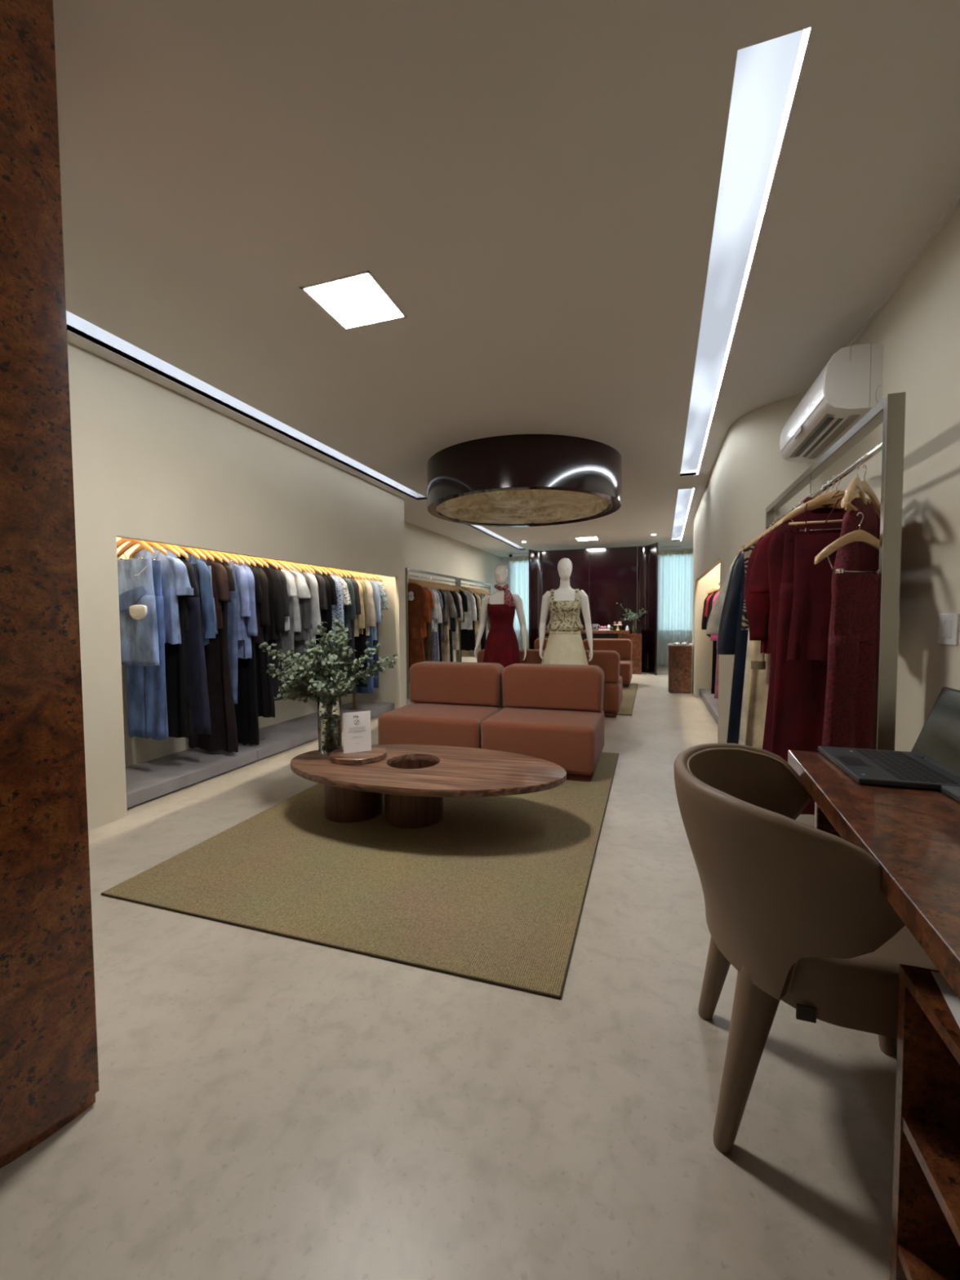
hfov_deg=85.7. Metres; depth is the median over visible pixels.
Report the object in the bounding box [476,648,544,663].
module
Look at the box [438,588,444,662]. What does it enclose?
dress
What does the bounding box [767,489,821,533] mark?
wooden hanger
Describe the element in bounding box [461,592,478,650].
dress
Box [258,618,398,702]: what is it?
bouquet
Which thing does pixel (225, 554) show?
wooden hanger
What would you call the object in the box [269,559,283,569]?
wooden hanger
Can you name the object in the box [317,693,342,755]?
glass vase
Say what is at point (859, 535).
wooden hanger
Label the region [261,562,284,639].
blazer
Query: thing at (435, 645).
dress
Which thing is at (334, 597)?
dress
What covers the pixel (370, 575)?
wooden hanger
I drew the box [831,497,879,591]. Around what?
blouse
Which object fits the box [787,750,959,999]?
desk
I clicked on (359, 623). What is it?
jacket
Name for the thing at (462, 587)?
wooden hanger
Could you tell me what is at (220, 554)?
wooden hanger
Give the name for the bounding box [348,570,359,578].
wooden hanger
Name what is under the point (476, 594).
blouse
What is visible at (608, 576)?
wall
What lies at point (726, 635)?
jacket
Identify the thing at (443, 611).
jacket
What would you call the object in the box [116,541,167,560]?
wooden hanger
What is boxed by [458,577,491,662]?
clothes rack
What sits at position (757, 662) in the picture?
cardigan
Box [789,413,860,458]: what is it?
vent
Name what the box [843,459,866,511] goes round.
wooden hanger
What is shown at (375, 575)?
wooden hanger
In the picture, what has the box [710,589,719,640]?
blazer
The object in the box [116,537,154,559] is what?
wooden hanger
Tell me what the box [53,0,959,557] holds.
ceiling
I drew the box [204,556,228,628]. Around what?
blouse
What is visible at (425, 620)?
blouse
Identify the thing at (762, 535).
wooden hanger
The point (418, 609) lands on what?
dress
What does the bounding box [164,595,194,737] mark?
skirt
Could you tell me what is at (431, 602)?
rust tee
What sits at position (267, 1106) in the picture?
floor
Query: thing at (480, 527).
cove
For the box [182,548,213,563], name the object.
wooden hanger
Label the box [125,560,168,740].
dress
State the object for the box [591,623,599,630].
ceramic mug
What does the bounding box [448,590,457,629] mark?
blouse
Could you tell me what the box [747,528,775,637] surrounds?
burgundy tee
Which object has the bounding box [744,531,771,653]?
sweater
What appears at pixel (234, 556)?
wooden hanger
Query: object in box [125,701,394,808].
plinth
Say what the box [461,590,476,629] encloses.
tunic
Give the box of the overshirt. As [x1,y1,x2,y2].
[184,551,215,645]
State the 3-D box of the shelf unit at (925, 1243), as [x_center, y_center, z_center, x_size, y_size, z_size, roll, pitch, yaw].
[0.781,0.884,0.389,0.421,0.587,0.980,1,3,18]
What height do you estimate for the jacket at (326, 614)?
0.762 m
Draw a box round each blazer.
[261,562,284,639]
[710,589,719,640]
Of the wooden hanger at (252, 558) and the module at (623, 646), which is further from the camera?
the module at (623, 646)
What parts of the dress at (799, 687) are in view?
leg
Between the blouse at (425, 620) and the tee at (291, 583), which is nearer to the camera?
the tee at (291, 583)
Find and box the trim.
[847,192,959,346]
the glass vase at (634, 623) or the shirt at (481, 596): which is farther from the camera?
the glass vase at (634, 623)
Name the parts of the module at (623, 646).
backrest, seat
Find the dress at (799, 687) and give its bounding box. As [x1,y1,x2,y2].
[770,529,840,815]
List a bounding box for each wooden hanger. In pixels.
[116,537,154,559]
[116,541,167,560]
[128,542,180,558]
[144,544,186,558]
[164,546,199,562]
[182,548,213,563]
[190,547,206,559]
[204,549,222,562]
[213,551,228,563]
[218,551,238,564]
[228,553,244,564]
[235,554,250,565]
[241,555,256,566]
[247,555,263,567]
[253,556,269,568]
[259,557,277,568]
[265,560,294,571]
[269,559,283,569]
[274,560,289,570]
[285,561,302,572]
[293,562,306,572]
[297,563,310,573]
[302,564,315,573]
[307,564,322,574]
[314,565,327,575]
[319,566,332,576]
[324,567,338,576]
[331,568,342,577]
[335,568,346,577]
[340,569,351,577]
[343,569,355,578]
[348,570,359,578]
[352,571,363,579]
[359,572,370,580]
[365,573,377,581]
[371,573,382,582]
[408,573,423,587]
[408,578,426,588]
[411,574,429,588]
[412,576,431,588]
[451,585,465,592]
[461,584,473,593]
[745,515,784,548]
[759,498,804,539]
[764,493,816,535]
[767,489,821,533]
[772,484,849,529]
[777,479,851,531]
[780,475,870,524]
[813,511,879,573]
[840,464,880,517]
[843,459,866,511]
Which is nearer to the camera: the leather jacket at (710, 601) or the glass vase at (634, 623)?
the leather jacket at (710, 601)
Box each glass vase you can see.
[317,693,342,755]
[631,618,637,633]
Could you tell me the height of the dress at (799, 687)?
1.372 m
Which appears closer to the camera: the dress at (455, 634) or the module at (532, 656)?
the module at (532, 656)
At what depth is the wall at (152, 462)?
3.63 m
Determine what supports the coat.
hanging from the wooden hanger
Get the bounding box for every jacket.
[253,563,270,644]
[293,569,311,640]
[315,572,333,641]
[354,577,364,636]
[357,577,368,634]
[440,589,447,636]
[482,594,489,631]
[486,594,489,631]
[706,591,717,635]
[716,545,745,654]
[767,497,847,655]
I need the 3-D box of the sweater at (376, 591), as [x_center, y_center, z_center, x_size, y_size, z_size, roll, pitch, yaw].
[-1.441,-0.393,6.283,0.534,0.792,0.078,0,3,16]
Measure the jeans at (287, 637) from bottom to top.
1.042 m
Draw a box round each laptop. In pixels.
[817,686,959,790]
[941,785,959,802]
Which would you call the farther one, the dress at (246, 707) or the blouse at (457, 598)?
the blouse at (457, 598)
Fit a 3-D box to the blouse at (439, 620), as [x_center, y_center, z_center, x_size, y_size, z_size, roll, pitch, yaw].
[-0.850,-0.491,8.032,0.588,0.737,0.084,1,3,22]
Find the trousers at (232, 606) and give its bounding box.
[226,568,237,703]
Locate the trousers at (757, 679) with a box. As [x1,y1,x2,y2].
[744,640,770,749]
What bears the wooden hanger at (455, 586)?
hanging from the clothes rack at (407, 570)
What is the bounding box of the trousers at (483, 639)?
[480,625,486,649]
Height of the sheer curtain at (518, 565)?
2.680 m
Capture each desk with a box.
[537,630,642,674]
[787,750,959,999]
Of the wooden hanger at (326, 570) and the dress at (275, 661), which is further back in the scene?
the wooden hanger at (326, 570)
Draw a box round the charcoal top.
[703,592,711,637]
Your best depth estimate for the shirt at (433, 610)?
7.84 m
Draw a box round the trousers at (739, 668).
[726,558,748,743]
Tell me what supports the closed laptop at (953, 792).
on the desk at (913, 833)
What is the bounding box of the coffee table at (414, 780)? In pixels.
[290,744,566,828]
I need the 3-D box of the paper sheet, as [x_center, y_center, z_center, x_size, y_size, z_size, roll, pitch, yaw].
[0.796,0.575,0.705,0.210,0.001,0.297,1,3,28]
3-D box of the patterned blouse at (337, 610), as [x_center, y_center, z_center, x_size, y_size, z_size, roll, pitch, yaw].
[-1.686,-0.347,5.533,0.545,0.812,0.086,1,3,19]
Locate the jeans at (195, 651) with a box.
[185,564,211,735]
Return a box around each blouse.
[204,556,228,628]
[237,562,257,658]
[330,572,344,644]
[341,575,355,639]
[375,579,388,621]
[413,582,430,636]
[431,588,442,631]
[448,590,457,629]
[452,591,460,631]
[474,592,480,634]
[546,588,583,631]
[704,592,713,616]
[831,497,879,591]
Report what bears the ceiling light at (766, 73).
attached to the ceiling
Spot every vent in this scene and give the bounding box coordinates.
[504,552,528,554]
[659,545,682,547]
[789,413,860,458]
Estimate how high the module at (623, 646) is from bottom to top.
0.765 m
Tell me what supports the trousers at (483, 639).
hanging from the wooden hanger
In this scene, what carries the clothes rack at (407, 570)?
on the floor
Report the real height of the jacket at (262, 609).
0.732 m
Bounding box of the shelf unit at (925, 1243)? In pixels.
[889,964,959,1279]
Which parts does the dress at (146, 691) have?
leg, leg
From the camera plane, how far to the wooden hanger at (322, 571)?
5.28 m
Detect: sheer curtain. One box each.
[507,555,528,648]
[657,547,693,666]
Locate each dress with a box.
[125,560,168,740]
[188,559,238,752]
[234,563,262,745]
[266,562,289,700]
[315,573,337,653]
[346,575,360,694]
[408,582,427,667]
[431,588,443,661]
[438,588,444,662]
[452,591,462,649]
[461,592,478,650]
[482,599,520,667]
[762,637,775,751]
[770,529,840,815]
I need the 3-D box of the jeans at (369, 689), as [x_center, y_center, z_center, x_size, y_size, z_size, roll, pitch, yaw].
[-1.479,-0.016,6.240,0.416,1.312,0.061,0,3,17]
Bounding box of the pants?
[448,617,453,662]
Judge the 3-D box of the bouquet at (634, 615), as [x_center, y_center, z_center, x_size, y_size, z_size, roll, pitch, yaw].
[3.116,-0.460,10.519,0.493,0.618,0.520,-2,3,-28]
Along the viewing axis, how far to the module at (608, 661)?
6.03 m
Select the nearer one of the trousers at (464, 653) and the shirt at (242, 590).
the shirt at (242, 590)
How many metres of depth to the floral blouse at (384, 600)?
6.35 m
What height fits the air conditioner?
0.316 m
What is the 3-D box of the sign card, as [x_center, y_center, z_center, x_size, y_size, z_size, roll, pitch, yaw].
[-0.747,0.557,3.139,0.166,0.245,0.034,-2,3,-24]
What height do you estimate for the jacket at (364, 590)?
0.712 m
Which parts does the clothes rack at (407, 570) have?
post, rail, post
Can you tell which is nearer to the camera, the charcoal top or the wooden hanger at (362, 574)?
the wooden hanger at (362, 574)
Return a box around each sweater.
[368,578,382,639]
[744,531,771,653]
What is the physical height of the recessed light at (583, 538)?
0.037 m
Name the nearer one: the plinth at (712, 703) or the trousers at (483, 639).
the plinth at (712, 703)
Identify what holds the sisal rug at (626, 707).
on the floor
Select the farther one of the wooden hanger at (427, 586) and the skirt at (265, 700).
the wooden hanger at (427, 586)
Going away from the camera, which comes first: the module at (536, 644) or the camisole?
the camisole
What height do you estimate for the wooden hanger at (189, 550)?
0.274 m
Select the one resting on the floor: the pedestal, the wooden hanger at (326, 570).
the pedestal
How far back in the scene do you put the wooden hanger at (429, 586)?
7.78 m
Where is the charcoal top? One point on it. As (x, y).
(705, 601)
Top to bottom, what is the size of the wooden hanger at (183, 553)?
0.274 m
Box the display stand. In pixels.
[613,624,622,630]
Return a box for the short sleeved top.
[177,554,199,632]
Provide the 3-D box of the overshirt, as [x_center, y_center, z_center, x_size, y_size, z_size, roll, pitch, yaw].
[-2.220,-0.353,3.916,0.551,0.783,0.085,1,3,22]
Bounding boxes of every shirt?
[132,547,193,644]
[225,556,251,639]
[303,570,321,643]
[312,568,327,631]
[337,574,351,604]
[361,577,376,635]
[427,587,437,629]
[440,590,448,641]
[444,589,457,629]
[477,593,484,603]
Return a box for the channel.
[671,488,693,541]
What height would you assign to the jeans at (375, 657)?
1.262 m
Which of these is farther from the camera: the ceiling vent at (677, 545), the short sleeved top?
the ceiling vent at (677, 545)
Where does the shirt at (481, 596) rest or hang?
hanging from the wooden hanger
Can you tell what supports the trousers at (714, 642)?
hanging from the wooden hanger
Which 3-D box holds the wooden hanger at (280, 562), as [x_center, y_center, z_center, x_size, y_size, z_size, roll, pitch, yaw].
[-1.952,-0.737,4.780,0.450,0.215,0.024,0,3,18]
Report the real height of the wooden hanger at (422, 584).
0.215 m
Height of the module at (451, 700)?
0.765 m
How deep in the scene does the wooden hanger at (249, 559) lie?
4.32 m
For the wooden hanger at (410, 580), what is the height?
0.215 m
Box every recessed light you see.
[299,270,407,330]
[575,537,598,541]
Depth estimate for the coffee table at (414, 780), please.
2.90 m
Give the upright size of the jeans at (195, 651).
1.255 m
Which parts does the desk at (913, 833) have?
panel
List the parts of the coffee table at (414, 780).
leg, leg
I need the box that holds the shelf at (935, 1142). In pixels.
[902,1116,959,1246]
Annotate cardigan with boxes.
[751,640,765,669]
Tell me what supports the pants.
hanging from the wooden hanger
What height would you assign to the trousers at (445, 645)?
1.197 m
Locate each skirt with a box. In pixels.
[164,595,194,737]
[254,572,275,717]
[338,604,350,680]
[541,630,588,665]
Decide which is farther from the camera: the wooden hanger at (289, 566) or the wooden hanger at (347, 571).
the wooden hanger at (347, 571)
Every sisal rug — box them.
[101,751,618,999]
[617,683,637,715]
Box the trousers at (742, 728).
[738,630,750,745]
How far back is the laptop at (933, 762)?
1.48 m
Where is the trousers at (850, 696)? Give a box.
[822,573,878,749]
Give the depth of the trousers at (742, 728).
3.23 m
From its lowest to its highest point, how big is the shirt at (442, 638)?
0.897 m
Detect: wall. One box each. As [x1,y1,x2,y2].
[67,342,501,830]
[501,557,637,609]
[528,542,657,675]
[691,204,959,751]
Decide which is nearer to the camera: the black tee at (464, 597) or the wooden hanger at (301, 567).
the wooden hanger at (301, 567)
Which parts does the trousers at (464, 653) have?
leg, leg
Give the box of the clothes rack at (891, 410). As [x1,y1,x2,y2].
[765,391,906,751]
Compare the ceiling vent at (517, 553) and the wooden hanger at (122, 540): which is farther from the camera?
the ceiling vent at (517, 553)
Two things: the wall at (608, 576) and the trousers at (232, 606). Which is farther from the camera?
the wall at (608, 576)
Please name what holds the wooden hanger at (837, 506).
hanging from the clothes rack at (891, 410)
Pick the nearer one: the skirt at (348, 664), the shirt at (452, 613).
the skirt at (348, 664)
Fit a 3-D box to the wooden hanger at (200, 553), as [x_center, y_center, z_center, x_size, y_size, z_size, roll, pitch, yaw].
[-2.236,-0.694,3.906,0.450,0.215,0.024,1,3,22]
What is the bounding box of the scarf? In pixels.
[493,584,514,606]
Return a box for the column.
[0,0,98,1168]
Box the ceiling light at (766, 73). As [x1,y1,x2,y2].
[680,27,808,475]
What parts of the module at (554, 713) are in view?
seat, backrest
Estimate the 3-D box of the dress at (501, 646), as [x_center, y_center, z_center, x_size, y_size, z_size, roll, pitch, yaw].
[0.233,0.029,5.619,0.473,1.026,0.389,1,3,29]
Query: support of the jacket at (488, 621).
hanging from the wooden hanger
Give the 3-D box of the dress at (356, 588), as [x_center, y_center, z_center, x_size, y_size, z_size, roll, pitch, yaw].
[-1.586,-0.077,5.861,0.536,1.382,0.086,0,3,17]
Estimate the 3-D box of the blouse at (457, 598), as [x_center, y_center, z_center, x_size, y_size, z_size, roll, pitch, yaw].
[-0.591,-0.519,8.810,0.561,0.757,0.080,1,3,19]
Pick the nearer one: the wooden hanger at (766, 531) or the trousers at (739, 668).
the wooden hanger at (766, 531)
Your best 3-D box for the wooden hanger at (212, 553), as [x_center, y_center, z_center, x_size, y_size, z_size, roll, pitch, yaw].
[-2.196,-0.701,4.045,0.450,0.215,0.024,1,3,18]
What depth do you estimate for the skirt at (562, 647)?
5.11 m
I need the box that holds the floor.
[0,665,897,1279]
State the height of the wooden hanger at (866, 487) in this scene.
0.215 m
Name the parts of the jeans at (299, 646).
leg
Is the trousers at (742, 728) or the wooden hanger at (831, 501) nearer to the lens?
the wooden hanger at (831, 501)
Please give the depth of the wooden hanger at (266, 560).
4.57 m
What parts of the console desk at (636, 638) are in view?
modesty panel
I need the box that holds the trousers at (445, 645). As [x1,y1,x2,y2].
[440,592,449,662]
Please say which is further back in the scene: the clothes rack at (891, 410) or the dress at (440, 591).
the dress at (440, 591)
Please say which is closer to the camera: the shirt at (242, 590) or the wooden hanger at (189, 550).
the wooden hanger at (189, 550)
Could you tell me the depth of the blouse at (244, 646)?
4.25 m
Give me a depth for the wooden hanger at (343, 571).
5.67 m
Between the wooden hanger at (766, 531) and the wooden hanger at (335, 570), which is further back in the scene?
the wooden hanger at (335, 570)
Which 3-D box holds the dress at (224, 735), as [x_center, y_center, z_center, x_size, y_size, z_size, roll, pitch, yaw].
[-2.168,0.103,4.159,0.541,1.577,0.110,1,3,21]
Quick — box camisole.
[786,490,871,662]
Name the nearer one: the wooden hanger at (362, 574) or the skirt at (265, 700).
the skirt at (265, 700)
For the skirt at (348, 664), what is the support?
hanging from the wooden hanger at (339, 570)
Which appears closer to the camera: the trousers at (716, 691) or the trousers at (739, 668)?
the trousers at (739, 668)
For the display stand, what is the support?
on the console desk at (636, 638)
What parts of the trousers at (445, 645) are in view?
leg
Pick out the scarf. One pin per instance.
(508, 599)
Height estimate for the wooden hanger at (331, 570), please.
0.215 m
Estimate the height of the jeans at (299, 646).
1.172 m
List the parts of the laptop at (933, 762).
lid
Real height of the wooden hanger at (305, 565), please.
0.215 m
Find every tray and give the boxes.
[328,745,386,764]
[668,643,692,645]
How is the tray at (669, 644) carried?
on the pedestal
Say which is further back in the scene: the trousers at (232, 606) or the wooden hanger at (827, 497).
the trousers at (232, 606)
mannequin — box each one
[474,564,526,660]
[538,557,592,661]
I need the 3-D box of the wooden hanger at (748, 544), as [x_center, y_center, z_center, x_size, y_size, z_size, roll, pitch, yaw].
[1.953,-0.694,3.326,0.450,0.215,0.024,0,3,16]
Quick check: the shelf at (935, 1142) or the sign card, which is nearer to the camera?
the shelf at (935, 1142)
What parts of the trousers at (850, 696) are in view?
leg, leg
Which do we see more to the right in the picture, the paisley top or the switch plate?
the switch plate
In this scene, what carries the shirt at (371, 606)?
hanging from the wooden hanger at (362, 574)
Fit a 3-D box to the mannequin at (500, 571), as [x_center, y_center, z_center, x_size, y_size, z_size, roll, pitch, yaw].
[0.232,0.063,5.622,0.561,1.749,0.340,0,3,16]
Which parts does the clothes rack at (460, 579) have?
post, rail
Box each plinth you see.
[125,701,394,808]
[699,688,718,724]
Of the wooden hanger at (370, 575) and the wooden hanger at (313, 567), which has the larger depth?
the wooden hanger at (370, 575)
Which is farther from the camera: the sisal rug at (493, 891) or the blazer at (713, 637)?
the blazer at (713, 637)
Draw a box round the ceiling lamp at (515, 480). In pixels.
[426,434,622,526]
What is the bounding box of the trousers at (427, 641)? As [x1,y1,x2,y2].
[422,607,431,661]
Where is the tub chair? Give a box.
[673,742,938,1153]
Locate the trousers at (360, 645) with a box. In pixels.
[354,626,367,687]
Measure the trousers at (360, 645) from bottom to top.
1.212 m
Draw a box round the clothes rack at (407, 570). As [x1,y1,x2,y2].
[404,567,458,698]
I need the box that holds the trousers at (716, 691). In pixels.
[714,654,719,698]
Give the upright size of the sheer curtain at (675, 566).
2.680 m
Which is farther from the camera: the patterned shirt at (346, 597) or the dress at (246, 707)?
the patterned shirt at (346, 597)
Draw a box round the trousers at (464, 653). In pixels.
[461,620,480,657]
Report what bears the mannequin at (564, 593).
on the floor
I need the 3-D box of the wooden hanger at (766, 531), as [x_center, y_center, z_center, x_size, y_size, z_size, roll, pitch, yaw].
[1.761,-0.666,2.748,0.450,0.215,0.024,0,3,18]
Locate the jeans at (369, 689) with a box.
[356,626,373,693]
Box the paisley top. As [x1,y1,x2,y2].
[741,542,756,630]
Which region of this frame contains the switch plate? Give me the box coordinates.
[937,613,959,645]
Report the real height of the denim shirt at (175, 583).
0.692 m
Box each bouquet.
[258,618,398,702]
[616,602,647,622]
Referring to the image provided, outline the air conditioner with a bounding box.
[779,342,883,462]
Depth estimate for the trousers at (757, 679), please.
3.13 m
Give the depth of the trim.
2.21 m
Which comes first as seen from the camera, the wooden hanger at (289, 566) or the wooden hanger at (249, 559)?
the wooden hanger at (249, 559)
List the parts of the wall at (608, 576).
edge post, panel, panel, edge post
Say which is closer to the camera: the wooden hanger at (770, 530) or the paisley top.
the wooden hanger at (770, 530)
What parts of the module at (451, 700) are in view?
seat, backrest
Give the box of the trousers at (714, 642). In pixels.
[711,640,716,693]
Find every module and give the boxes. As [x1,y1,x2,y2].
[377,661,505,748]
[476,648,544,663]
[480,663,604,782]
[533,638,547,650]
[582,638,632,687]
[585,649,622,716]
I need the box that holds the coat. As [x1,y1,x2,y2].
[706,547,742,634]
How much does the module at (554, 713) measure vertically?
0.765 m
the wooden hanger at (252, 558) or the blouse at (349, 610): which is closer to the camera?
the wooden hanger at (252, 558)
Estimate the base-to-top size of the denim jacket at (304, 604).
0.803 m
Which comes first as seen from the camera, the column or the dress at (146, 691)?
the column
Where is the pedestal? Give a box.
[667,644,692,693]
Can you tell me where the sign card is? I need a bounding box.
[342,711,371,753]
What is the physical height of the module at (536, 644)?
0.765 m
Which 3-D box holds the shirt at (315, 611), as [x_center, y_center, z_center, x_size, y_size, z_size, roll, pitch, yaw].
[-1.816,-0.375,5.173,0.552,0.863,0.075,1,3,22]
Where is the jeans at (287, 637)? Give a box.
[281,596,293,686]
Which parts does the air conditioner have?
panel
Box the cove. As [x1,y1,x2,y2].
[468,524,524,550]
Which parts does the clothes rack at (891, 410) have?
post, hanger rod, rail, post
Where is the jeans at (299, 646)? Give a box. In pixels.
[284,576,310,694]
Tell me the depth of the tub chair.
1.06 m
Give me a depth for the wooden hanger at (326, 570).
5.36 m
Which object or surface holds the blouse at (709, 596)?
hanging from the wooden hanger
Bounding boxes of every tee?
[280,565,297,631]
[287,566,311,632]
[425,587,434,607]
[457,589,467,622]
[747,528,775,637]
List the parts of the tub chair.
leg, leg, seat, leg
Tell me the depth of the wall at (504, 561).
13.34 m
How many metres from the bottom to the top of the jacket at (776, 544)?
0.786 m
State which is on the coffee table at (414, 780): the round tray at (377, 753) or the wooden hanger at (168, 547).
the round tray at (377, 753)
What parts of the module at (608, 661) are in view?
backrest, seat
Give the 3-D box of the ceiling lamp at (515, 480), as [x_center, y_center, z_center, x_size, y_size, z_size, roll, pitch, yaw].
[0.436,-1.533,5.258,1.936,0.432,1.936,1,3,25]
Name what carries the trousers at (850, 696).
hanging from the wooden hanger at (859, 535)
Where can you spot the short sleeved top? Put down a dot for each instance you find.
(189, 567)
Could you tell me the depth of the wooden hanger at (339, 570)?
5.61 m
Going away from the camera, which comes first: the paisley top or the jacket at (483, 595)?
the paisley top
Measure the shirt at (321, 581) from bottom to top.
0.662 m
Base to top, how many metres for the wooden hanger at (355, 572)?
0.215 m
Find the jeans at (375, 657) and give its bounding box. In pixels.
[373,622,378,688]
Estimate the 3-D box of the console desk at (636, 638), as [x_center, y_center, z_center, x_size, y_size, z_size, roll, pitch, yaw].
[2.293,0.236,10.885,2.120,0.886,0.340,1,3,18]
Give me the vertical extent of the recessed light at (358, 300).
0.037 m
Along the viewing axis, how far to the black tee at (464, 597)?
9.13 m
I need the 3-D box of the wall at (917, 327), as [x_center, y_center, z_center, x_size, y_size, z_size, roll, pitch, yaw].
[3.030,-0.529,5.033,1.428,2.950,15.100,1,3,18]
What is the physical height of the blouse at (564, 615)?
0.427 m
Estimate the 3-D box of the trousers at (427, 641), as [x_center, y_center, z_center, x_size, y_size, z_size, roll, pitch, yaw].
[-0.929,-0.123,7.866,0.452,1.227,0.057,1,3,22]
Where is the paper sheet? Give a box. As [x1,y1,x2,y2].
[930,970,959,1027]
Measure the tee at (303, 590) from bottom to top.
0.652 m

